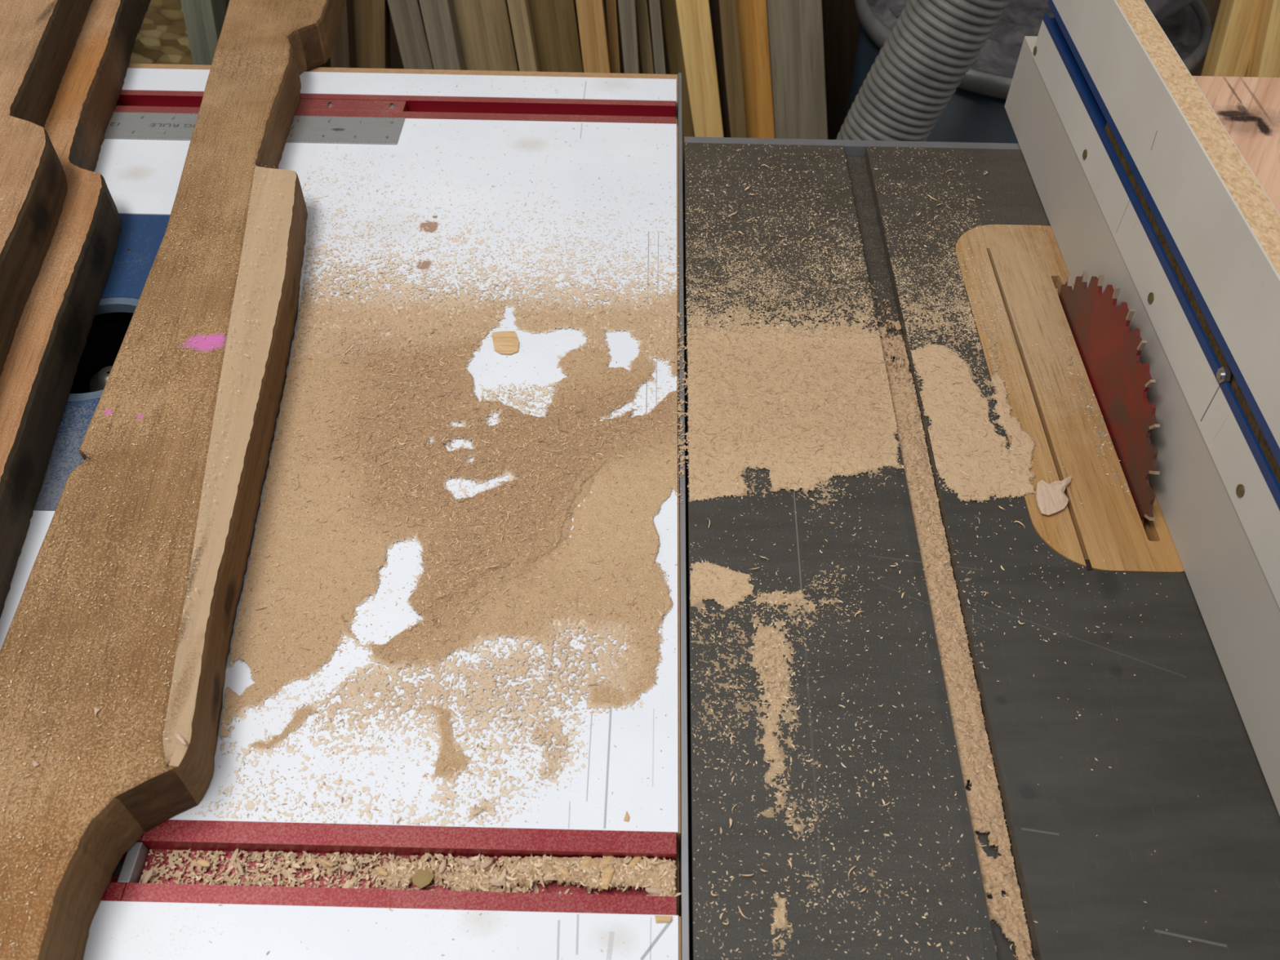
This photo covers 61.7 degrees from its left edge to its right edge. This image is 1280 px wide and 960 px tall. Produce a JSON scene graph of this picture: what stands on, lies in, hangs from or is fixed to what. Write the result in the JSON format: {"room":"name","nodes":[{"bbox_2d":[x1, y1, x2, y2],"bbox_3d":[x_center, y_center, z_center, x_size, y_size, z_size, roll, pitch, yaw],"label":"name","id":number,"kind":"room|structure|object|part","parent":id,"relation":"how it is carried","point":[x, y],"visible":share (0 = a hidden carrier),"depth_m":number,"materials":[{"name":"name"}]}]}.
{"room":"woodworking workshop","nodes":[
{"label":"woodworking workshop","id":0,"kind":"room"},
{"bbox_2d":[682,211,689,959],"bbox_3d":[0.097,0.529,1.399,4.600,0.100,3.050,1,49,0],"label":"floor","id":1,"kind":"structure","parent":0,"point":[682,211],"depth_m":1.53,"materials":[{"name":"concrete"}]},
{"bbox_2d":[129,0,193,64],"bbox_3d":[-0.749,-0.673,1.695,0.350,1.020,0.012,1,49,0],"label":"board panel","id":2,"kind":"object","parent":1,"relation":"on","point":[162,38],"visible":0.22,"depth_m":1.67,"materials":[{"name":"brown wood"}]},
{"bbox_2d":[180,0,226,65],"bbox_3d":[-0.572,-0.635,1.398,0.044,1.421,0.404,5,49,4],"label":"plank","id":3,"kind":"object","parent":1,"relation":"on","point":[204,20],"visible":0.05,"depth_m":1.40,"materials":[{"name":"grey wood"}]},
{"bbox_2d":[225,0,229,8],"bbox_3d":[-0.551,-0.705,1.458,0.064,1.421,0.426,18,51,14],"label":"plank","id":4,"kind":"object","parent":1,"relation":"on","point":[227,2],"visible":0.02,"depth_m":1.47,"materials":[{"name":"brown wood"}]},
{"bbox_2d":[329,0,355,67],"bbox_3d":[-0.403,-0.668,1.428,0.036,1.419,0.443,12,50,9],"label":"plank","id":5,"kind":"object","parent":1,"relation":"on","point":[343,53],"visible":0.11,"depth_m":1.46,"materials":[{"name":"brown wood"}]},
{"bbox_2d":[0,63,688,959],"bbox_3d":[-0.387,0.215,1.022,0.824,0.871,0.805,1,49,0],"label":"table","id":6,"kind":"object","parent":1,"relation":"on","point":[141,921],"visible":0.49,"depth_m":0.56,"materials":[{"name":"white laminate"}]},
{"bbox_2d":[0,0,151,617],"bbox_3d":[-0.428,-0.110,0.703,0.119,0.038,1.199,-5,49,-5],"label":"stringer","id":7,"kind":"object","parent":6,"relation":"on","point":[40,366],"visible":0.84,"depth_m":0.71,"materials":[{"name":"brown wood"}]},
{"bbox_2d":[0,0,93,375],"bbox_3d":[-0.443,-0.135,0.674,0.110,0.038,1.208,-7,49,-7],"label":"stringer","id":8,"kind":"object","parent":7,"relation":"on","point":[33,185],"visible":1,"depth_m":0.74,"materials":[{"name":"brown wood"}]},
{"bbox_3d":[-0.362,-0.052,0.753,0.150,0.038,0.150,1,49,0],"label":"router motor","id":9,"kind":"part","parent":6,"relation":"part of","materials":[{"name":"black plastic"}]},
{"bbox_3d":[-0.363,-0.089,0.717,0.209,0.008,0.289,1,49,0],"label":"router plate","id":10,"kind":"part","parent":6,"relation":"part of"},
{"bbox_2d":[142,869,152,883],"bbox_3d":[-0.223,0.179,0.484,0.003,0.001,0.007,11,50,9],"label":"flake","id":11,"kind":"object","parent":6,"relation":"on","point":[147,877],"visible":1,"depth_m":0.48,"materials":[{"name":"beige wood"}]},
{"bbox_2d":[0,0,345,959],"bbox_3d":[-0.282,-0.107,0.702,0.101,0.038,1.185,-4,49,-4],"label":"wooden chair leg","id":12,"kind":"object","parent":6,"relation":"on","point":[250,103],"visible":1,"depth_m":0.56,"materials":[{"name":"brown wood"}]},
{"bbox_2d":[32,760,39,767],"bbox_3d":[-0.268,0.125,0.473,0.004,0.001,0.002,30,55,23],"label":"chip","id":13,"kind":"object","parent":12,"relation":"on","point":[35,764],"visible":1,"depth_m":0.47,"materials":[{"name":"beige wood"}]},
{"bbox_2d":[93,707,100,717],"bbox_3d":[-0.249,0.106,0.490,0.003,0.001,0.005,1,49,0],"label":"chip","id":14,"kind":"object","parent":12,"relation":"on","point":[96,710],"visible":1,"depth_m":0.49,"materials":[{"name":"beige wood"}]},
{"bbox_2d":[0,151,279,955],"bbox_3d":[-0.272,-0.029,0.609,0.086,0.001,0.576,-3,49,-4],"label":"wood specks","id":15,"kind":"object","parent":12,"relation":"on","point":[7,793],"visible":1,"depth_m":0.55,"materials":[{"name":"beige wood"}]},
{"bbox_2d":[174,733,186,745],"bbox_3d":[-0.207,0.117,0.483,0.009,0.001,0.002,33,56,25],"label":"chip","id":16,"kind":"object","parent":12,"relation":"on","point":[179,737],"visible":1,"depth_m":0.48,"materials":[{"name":"beige wood"}]},
{"bbox_2d":[196,858,209,866],"bbox_3d":[-0.199,0.175,0.489,0.006,0.001,0.003,1,49,0],"label":"flake","id":17,"kind":"object","parent":6,"relation":"on","point":[203,863],"visible":1,"depth_m":0.49,"materials":[{"name":"beige wood"}]},
{"bbox_2d":[236,861,243,874],"bbox_3d":[-0.182,0.176,0.487,0.002,0.001,0.007,-27,55,-22],"label":"flake","id":18,"kind":"object","parent":6,"relation":"on","point":[238,864],"visible":1,"depth_m":0.49,"materials":[{"name":"beige wood"}]},
{"bbox_2d":[104,111,404,144],"bbox_3d":[-0.361,-0.293,0.888,0.326,0.001,0.040,1,49,0],"label":"ruler","id":19,"kind":"object","parent":6,"relation":"on","point":[122,125],"visible":0.58,"depth_m":0.89,"materials":[{"name":"silver metal"}]},
{"bbox_2d":[320,859,333,866],"bbox_3d":[-0.143,0.175,0.489,0.007,0.001,0.002,19,51,15],"label":"flake","id":20,"kind":"object","parent":6,"relation":"on","point":[326,863],"visible":1,"depth_m":0.49,"materials":[{"name":"beige wood"}]},
{"bbox_2d":[342,863,354,871],"bbox_3d":[-0.133,0.177,0.488,0.006,0.001,0.004,1,49,0],"label":"flake","id":21,"kind":"object","parent":6,"relation":"on","point":[346,867],"visible":1,"depth_m":0.49,"materials":[{"name":"beige wood"}]},
{"bbox_2d":[375,866,387,875],"bbox_3d":[-0.117,0.178,0.487,0.007,0.001,0.003,22,52,17],"label":"flake","id":22,"kind":"object","parent":6,"relation":"on","point":[380,870],"visible":1,"depth_m":0.49,"materials":[{"name":"beige wood"}]},
{"bbox_2d":[110,76,676,956],"bbox_3d":[-0.123,-0.061,0.687,0.294,0.004,0.789,1,49,0],"label":"wood specks","id":23,"kind":"object","parent":6,"relation":"on","point":[661,351],"visible":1,"depth_m":0.61,"materials":[{"name":"beige wood"}]},
{"bbox_2d":[139,848,675,896],"bbox_3d":[-0.106,0.180,0.488,0.244,0.006,0.018,1,49,0],"label":"sawdust","id":24,"kind":"object","parent":6,"relation":"on","point":[594,862],"visible":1,"depth_m":0.49},
{"bbox_2d":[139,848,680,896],"bbox_3d":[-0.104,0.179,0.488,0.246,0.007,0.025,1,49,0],"label":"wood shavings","id":25,"kind":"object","parent":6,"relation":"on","point":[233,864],"visible":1,"depth_m":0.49},
{"bbox_2d":[644,886,662,894],"bbox_3d":[0.006,0.185,0.482,0.008,0.001,0.003,1,49,0],"label":"flake","id":26,"kind":"object","parent":25,"relation":"on","point":[655,891],"visible":1,"depth_m":0.48,"materials":[{"name":"beige wood"}]},
{"bbox_2d":[412,866,434,888],"bbox_3d":[-0.099,0.180,0.486,0.009,0.001,0.009,22,52,18],"label":"chip","id":27,"kind":"object","parent":6,"relation":"on","point":[421,878],"visible":1,"depth_m":0.49,"materials":[{"name":"brown wood"}]},
{"bbox_2d":[197,84,677,955],"bbox_3d":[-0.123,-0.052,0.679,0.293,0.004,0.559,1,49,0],"label":"sawdust","id":28,"kind":"object","parent":6,"relation":"on","point":[312,471],"visible":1,"depth_m":0.62},
{"bbox_2d":[439,860,446,873],"bbox_3d":[-0.090,0.176,0.489,0.003,0.001,0.006,1,49,0],"label":"flake","id":29,"kind":"object","parent":6,"relation":"on","point":[442,865],"visible":1,"depth_m":0.49,"materials":[{"name":"beige wood"}]},
{"bbox_2d":[231,300,676,771],"bbox_3d":[-0.106,0.007,0.627,0.256,0.004,0.349,1,49,0],"label":"wood shavings","id":30,"kind":"object","parent":6,"relation":"on","point":[562,419],"visible":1,"depth_m":0.65},
{"bbox_2d":[460,857,474,866],"bbox_3d":[-0.079,0.175,0.490,0.007,0.001,0.004,1,49,0],"label":"flake","id":31,"kind":"object","parent":6,"relation":"on","point":[468,862],"visible":1,"depth_m":0.49,"materials":[{"name":"beige wood"}]},
{"bbox_2d":[480,859,491,868],"bbox_3d":[-0.070,0.176,0.490,0.006,0.001,0.003,-33,57,-26],"label":"flake","id":32,"kind":"object","parent":6,"relation":"on","point":[486,863],"visible":1,"depth_m":0.49,"materials":[{"name":"beige wood"}]},
{"bbox_2d":[489,876,505,886],"bbox_3d":[-0.064,0.182,0.484,0.007,0.001,0.004,1,49,0],"label":"flake","id":33,"kind":"object","parent":6,"relation":"on","point":[494,879],"visible":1,"depth_m":0.48,"materials":[{"name":"beige wood"}]},
{"bbox_2d":[491,331,519,354],"bbox_3d":[-0.089,-0.092,0.715,0.017,0.002,0.024,-8,49,-7],"label":"chip","id":34,"kind":"object","parent":6,"relation":"on","point":[504,342],"visible":1,"depth_m":0.71,"materials":[{"name":"beige wood"}]},
{"bbox_2d":[518,865,528,873],"bbox_3d":[-0.053,0.177,0.488,0.006,0.001,0.002,18,51,15],"label":"flake","id":35,"kind":"object","parent":6,"relation":"on","point":[524,868],"visible":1,"depth_m":0.49,"materials":[{"name":"beige wood"}]},
{"bbox_2d":[558,866,569,878],"bbox_3d":[-0.035,0.179,0.488,0.007,0.001,0.002,33,56,25],"label":"flake","id":36,"kind":"object","parent":6,"relation":"on","point":[562,871],"visible":1,"depth_m":0.49,"materials":[{"name":"beige wood"}]},
{"bbox_2d":[581,856,591,866],"bbox_3d":[-0.025,0.175,0.491,0.003,0.001,0.007,26,53,20],"label":"flake","id":37,"kind":"object","parent":6,"relation":"on","point":[585,862],"visible":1,"depth_m":0.49,"materials":[{"name":"beige wood"}]},
{"bbox_2d":[599,856,613,867],"bbox_3d":[-0.015,0.175,0.491,0.004,0.001,0.008,37,58,27],"label":"flake","id":38,"kind":"object","parent":6,"relation":"on","point":[606,860],"visible":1,"depth_m":0.49,"materials":[{"name":"beige wood"}]},
{"bbox_2d":[601,866,614,889],"bbox_3d":[-0.015,0.180,0.485,0.004,0.001,0.011,14,50,12],"label":"chip","id":39,"kind":"object","parent":6,"relation":"on","point":[608,872],"visible":1,"depth_m":0.48,"materials":[{"name":"beige wood"}]},
{"bbox_2d":[623,811,629,822],"bbox_3d":[-0.006,0.157,0.500,0.002,0.001,0.005,13,50,10],"label":"chip","id":40,"kind":"object","parent":6,"relation":"on","point":[627,816],"visible":1,"depth_m":0.50,"materials":[{"name":"beige wood"}]},
{"bbox_2d":[628,856,641,867],"bbox_3d":[-0.002,0.175,0.491,0.003,0.001,0.008,32,56,25],"label":"flake","id":41,"kind":"object","parent":6,"relation":"on","point":[635,860],"visible":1,"depth_m":0.49,"materials":[{"name":"beige wood"}]},
{"bbox_2d":[654,915,672,923],"bbox_3d":[0.010,0.192,0.469,0.008,0.001,0.003,1,49,0],"label":"chip","id":42,"kind":"object","parent":6,"relation":"on","point":[658,918],"visible":1,"depth_m":0.47,"materials":[{"name":"beige wood"}]},
{"bbox_2d":[675,209,688,503],"bbox_3d":[0.028,-0.089,0.715,0.008,0.001,0.322,1,49,0],"label":"sawdust","id":43,"kind":"object","parent":6,"relation":"on","point":[681,401],"visible":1,"depth_m":0.68},
{"bbox_3d":[0.027,-0.048,0.707,0.003,0.040,0.805,1,49,0],"label":"edge rail","id":44,"kind":"part","parent":6,"relation":"part of","materials":[{"name":"metal"}]},
{"bbox_2d":[352,0,390,68],"bbox_3d":[-0.366,-0.701,1.457,0.055,1.421,0.465,17,51,14],"label":"plank","id":45,"kind":"object","parent":1,"relation":"on","point":[371,18],"visible":0.13,"depth_m":1.49,"materials":[{"name":"brown wood"}]},
{"bbox_2d":[387,0,434,69],"bbox_3d":[-0.331,-0.700,1.457,0.053,1.423,0.499,-22,53,-19],"label":"plank","id":46,"kind":"object","parent":1,"relation":"on","point":[406,15],"visible":0.11,"depth_m":1.49,"materials":[{"name":"grey wood"}]},
{"bbox_2d":[419,0,465,70],"bbox_3d":[-0.277,-0.665,1.427,0.050,1.422,0.482,-19,52,-16],"label":"plank","id":47,"kind":"object","parent":1,"relation":"on","point":[438,15],"visible":0.14,"depth_m":1.45,"materials":[{"name":"grey wood"}]},
{"bbox_2d":[452,0,519,71],"bbox_3d":[-0.228,-0.698,1.456,0.085,1.427,0.508,-20,52,-18],"label":"plank","id":48,"kind":"object","parent":1,"relation":"on","point":[486,35],"visible":0.07,"depth_m":1.49,"materials":[{"name":"beige wood"}]},
{"bbox_2d":[506,0,540,71],"bbox_3d":[-0.167,-0.662,1.426,0.039,1.420,0.484,-20,52,-17],"label":"plank","id":49,"kind":"object","parent":1,"relation":"on","point":[519,10],"visible":0.14,"depth_m":1.45,"materials":[{"name":"beige wood"}]},
{"bbox_2d":[528,0,584,72],"bbox_3d":[-0.127,-0.696,1.455,0.072,1.425,0.494,-19,52,-17],"label":"plank","id":50,"kind":"object","parent":1,"relation":"on","point":[555,24],"visible":0.12,"depth_m":1.49,"materials":[{"name":"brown wood"}]},
{"bbox_2d":[575,0,611,73],"bbox_3d":[-0.069,-0.660,1.425,0.046,1.421,0.468,-16,51,-14],"label":"plank","id":51,"kind":"object","parent":1,"relation":"on","point":[590,13],"visible":0.14,"depth_m":1.45,"materials":[{"name":"orange wood"}]},
{"bbox_2d":[605,0,621,73],"bbox_3d":[-0.041,-0.694,1.455,0.023,1.418,0.442,-10,50,-9],"label":"plank","id":52,"kind":"object","parent":1,"relation":"on","point":[611,5],"visible":0.14,"depth_m":1.49,"materials":[{"name":"orange wood"}]},
{"bbox_2d":[617,0,639,73],"bbox_3d":[-0.019,-0.659,1.425,0.032,1.419,0.451,-12,50,-11],"label":"plank","id":53,"kind":"object","parent":1,"relation":"on","point":[627,8],"visible":0.14,"depth_m":1.44,"materials":[{"name":"grey wood"}]},
{"bbox_2d":[635,0,684,420],"bbox_3d":[-0.002,-0.692,1.454,0.030,1.419,0.466,-17,51,-15],"label":"plank","id":54,"kind":"object","parent":1,"relation":"on","point":[646,47],"visible":0.14,"depth_m":1.49,"materials":[{"name":"beige wood"}]},
{"bbox_2d":[648,0,684,404],"bbox_3d":[0.018,-0.658,1.425,0.026,1.418,0.462,-16,51,-14],"label":"plank","id":55,"kind":"object","parent":1,"relation":"on","point":[655,5],"visible":0.18,"depth_m":1.45,"materials":[{"name":"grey wood"}]},
{"bbox_2d":[661,0,693,169],"bbox_3d":[0.037,-0.692,1.454,0.038,1.420,0.492,-22,53,-19],"label":"plank","id":56,"kind":"object","parent":1,"relation":"on","point":[674,47],"visible":0.12,"depth_m":1.50,"materials":[{"name":"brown wood"}]},
{"bbox_2d":[675,0,723,137],"bbox_3d":[0.067,-0.657,1.424,0.055,1.424,0.520,-25,54,-21],"label":"plank","id":57,"kind":"object","parent":1,"relation":"on","point":[694,15],"visible":0.21,"depth_m":1.46,"materials":[{"name":"yellow wood"}]},
{"bbox_2d":[711,0,730,137],"bbox_3d":[0.098,-0.690,1.454,0.030,1.419,0.498,-24,53,-20],"label":"plank","id":58,"kind":"object","parent":1,"relation":"on","point":[714,3],"visible":0.16,"depth_m":1.50,"materials":[{"name":"brown wood"}]},
{"bbox_2d":[718,0,746,137],"bbox_3d":[0.114,-0.656,1.424,0.037,1.420,0.489,-21,52,-18],"label":"plank","id":59,"kind":"object","parent":1,"relation":"on","point":[727,8],"visible":0.21,"depth_m":1.46,"materials":[{"name":"brown wood"}]},
{"bbox_2d":[735,0,774,138],"bbox_3d":[0.144,-0.689,1.454,0.057,1.424,0.511,-24,53,-20],"label":"plank","id":60,"kind":"object","parent":1,"relation":"on","point":[752,20],"visible":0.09,"depth_m":1.50,"materials":[{"name":"orange wood"}]},
{"bbox_2d":[765,0,827,139],"bbox_3d":[0.203,-0.654,1.423,0.080,1.427,0.512,-22,53,-19],"label":"plank","id":61,"kind":"object","parent":1,"relation":"on","point":[794,27],"visible":0.21,"depth_m":1.46,"materials":[{"name":"grey wood"}]},
{"bbox_2d":[822,0,860,139],"bbox_3d":[0.315,-0.933,1.665,0.333,1.422,0.064,22,52,17],"label":"plank","id":62,"kind":"object","parent":1,"relation":"on","point":[841,24],"visible":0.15,"depth_m":1.84,"materials":[{"name":"brown wood"}]},
{"bbox_2d":[682,136,1279,959],"bbox_3d":[0.323,0.240,0.966,0.596,0.936,0.675,1,49,0],"label":"saw","id":63,"kind":"object","parent":1,"relation":"on","point":[1179,735],"visible":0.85,"depth_m":0.56,"materials":[{"name":"metal"}]},
{"bbox_2d":[737,906,749,919],"bbox_3d":[0.045,0.190,0.470,0.002,0.001,0.007,-30,56,-24],"label":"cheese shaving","id":64,"kind":"object","parent":63,"relation":"on","point":[738,906],"visible":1,"depth_m":0.47,"materials":[{"name":"beige wood"}]},
{"bbox_3d":[0.334,-0.260,0.900,0.596,0.044,0.010,1,49,0],"label":"rail","id":65,"kind":"part","parent":63,"relation":"part of","materials":[{"name":"metal"}]},
{"bbox_2d":[686,226,1128,959],"bbox_3d":[0.160,0.011,0.629,0.262,0.002,0.530,1,49,0],"label":"sawdust","id":66,"kind":"object","parent":63,"relation":"on","point":[932,380],"visible":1,"depth_m":0.67,"materials":[{"name":"wood"}]},
{"bbox_2d":[684,322,1034,928],"bbox_3d":[0.133,0.044,0.598,0.216,0.003,0.404,1,49,0],"label":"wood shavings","id":67,"kind":"object","parent":66,"relation":"on","point":[877,346],"visible":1,"depth_m":0.67},
{"bbox_2d":[865,252,1034,959],"bbox_3d":[0.167,0.029,0.623,0.022,0.007,0.534,1,49,0],"label":"wood shavings","id":68,"kind":"object","parent":63,"relation":"on","point":[895,375],"visible":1,"depth_m":0.56},
{"bbox_2d":[684,142,1216,959],"bbox_3d":[0.161,-0.026,0.660,0.264,0.003,0.664,1,49,0],"label":"wood specks","id":69,"kind":"object","parent":63,"relation":"on","point":[692,314],"visible":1,"depth_m":0.73,"materials":[{"name":"beige wood"}]},
{"bbox_2d":[873,285,1033,959],"bbox_3d":[0.168,0.042,0.611,0.019,0.006,0.498,1,49,0],"label":"sawdust","id":70,"kind":"object","parent":63,"relation":"on","point":[969,706],"visible":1,"depth_m":0.56},
{"bbox_2d":[1035,475,1071,515],"bbox_3d":[0.243,0.007,0.630,0.019,0.002,0.036,16,51,13],"label":"chip","id":71,"kind":"object","parent":63,"relation":"on","point":[1051,498],"visible":1,"depth_m":0.63,"materials":[{"name":"beige wood"}]},
{"bbox_3d":[0.283,-0.067,0.708,0.108,0.012,0.324,1,49,0],"label":"throat plate","id":72,"kind":"part","parent":63,"relation":"part of","materials":[{"name":"brown wood"}]},
{"bbox_3d":[0.294,-0.013,0.736,0.002,0.256,0.256,1,49,0],"label":"saw blade","id":73,"kind":"part","parent":63,"relation":"part of","materials":[{"name":"red metal"}]},
{"bbox_2d":[1004,0,1279,816],"bbox_3d":[0.349,-0.068,0.594,0.094,0.161,0.860,1,49,0],"label":"fence","id":74,"kind":"object","parent":63,"relation":"on","point":[1140,183],"visible":0.99,"depth_m":0.60,"materials":[{"name":"laminate"}]},
{"bbox_2d":[1191,75,1279,214],"bbox_3d":[0.492,-0.144,0.667,0.312,0.034,0.357,1,49,0],"label":"board","id":75,"kind":"object","parent":74,"relation":"on","point":[1248,108],"visible":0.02,"depth_m":0.73,"materials":[{"name":"beige wood"}]},
{"bbox_2d":[844,0,1212,143],"bbox_3d":[0.542,-0.453,1.743,0.486,0.684,0.486,1,49,0],"label":"drum","id":76,"kind":"object","parent":1,"relation":"on","point":[975,113],"visible":0.23,"depth_m":1.43,"materials":[{"name":"blue metal"}]},
{"bbox_2d":[835,0,1011,141],"bbox_3d":[0.302,-0.421,1.286,0.219,0.482,0.103,1,49,0],"label":"hose","id":77,"kind":"object","parent":76,"relation":"attached to","point":[931,47],"visible":0.47,"depth_m":1.19,"materials":[{"name":"grey plastic"}]},
{"bbox_3d":[0.545,-0.672,1.493,0.458,0.020,0.458,1,49,0],"label":"lid","id":78,"kind":"part","parent":76,"relation":"part of","materials":[{"name":"grey plastic"}]},
{"bbox_2d":[1144,0,1194,20],"bbox_3d":[0.631,-0.671,1.344,0.182,0.200,0.166,1,49,0],"label":"bag","id":79,"kind":"object","parent":76,"relation":"on","point":[1160,9],"visible":0.18,"depth_m":1.34,"materials":[{"name":"grey plastic"}]},
{"bbox_2d":[1200,0,1261,76],"bbox_3d":[0.753,-0.569,1.355,0.051,1.417,0.339,-12,50,-11],"label":"wooden board","id":80,"kind":"object","parent":1,"relation":"on","point":[1229,49],"visible":0.12,"depth_m":1.35,"materials":[{"name":"yellow wood"}]},
{"bbox_2d":[1244,0,1279,77],"bbox_3d":[0.792,-0.546,1.335,0.056,1.421,0.410,-30,55,-24],"label":"stud","id":81,"kind":"object","parent":1,"relation":"on","point":[1264,58],"visible":0.05,"depth_m":1.33,"materials":[{"name":"yellow wood"}]},
{"bbox_2d":[316,0,1221,211],"bbox_3d":[0.141,-1.427,1.403,4.600,2.470,0.100,1,49,0],"label":"wall","id":82,"kind":"structure","parent":0,"point":[1211,6],"depth_m":2.03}
]}

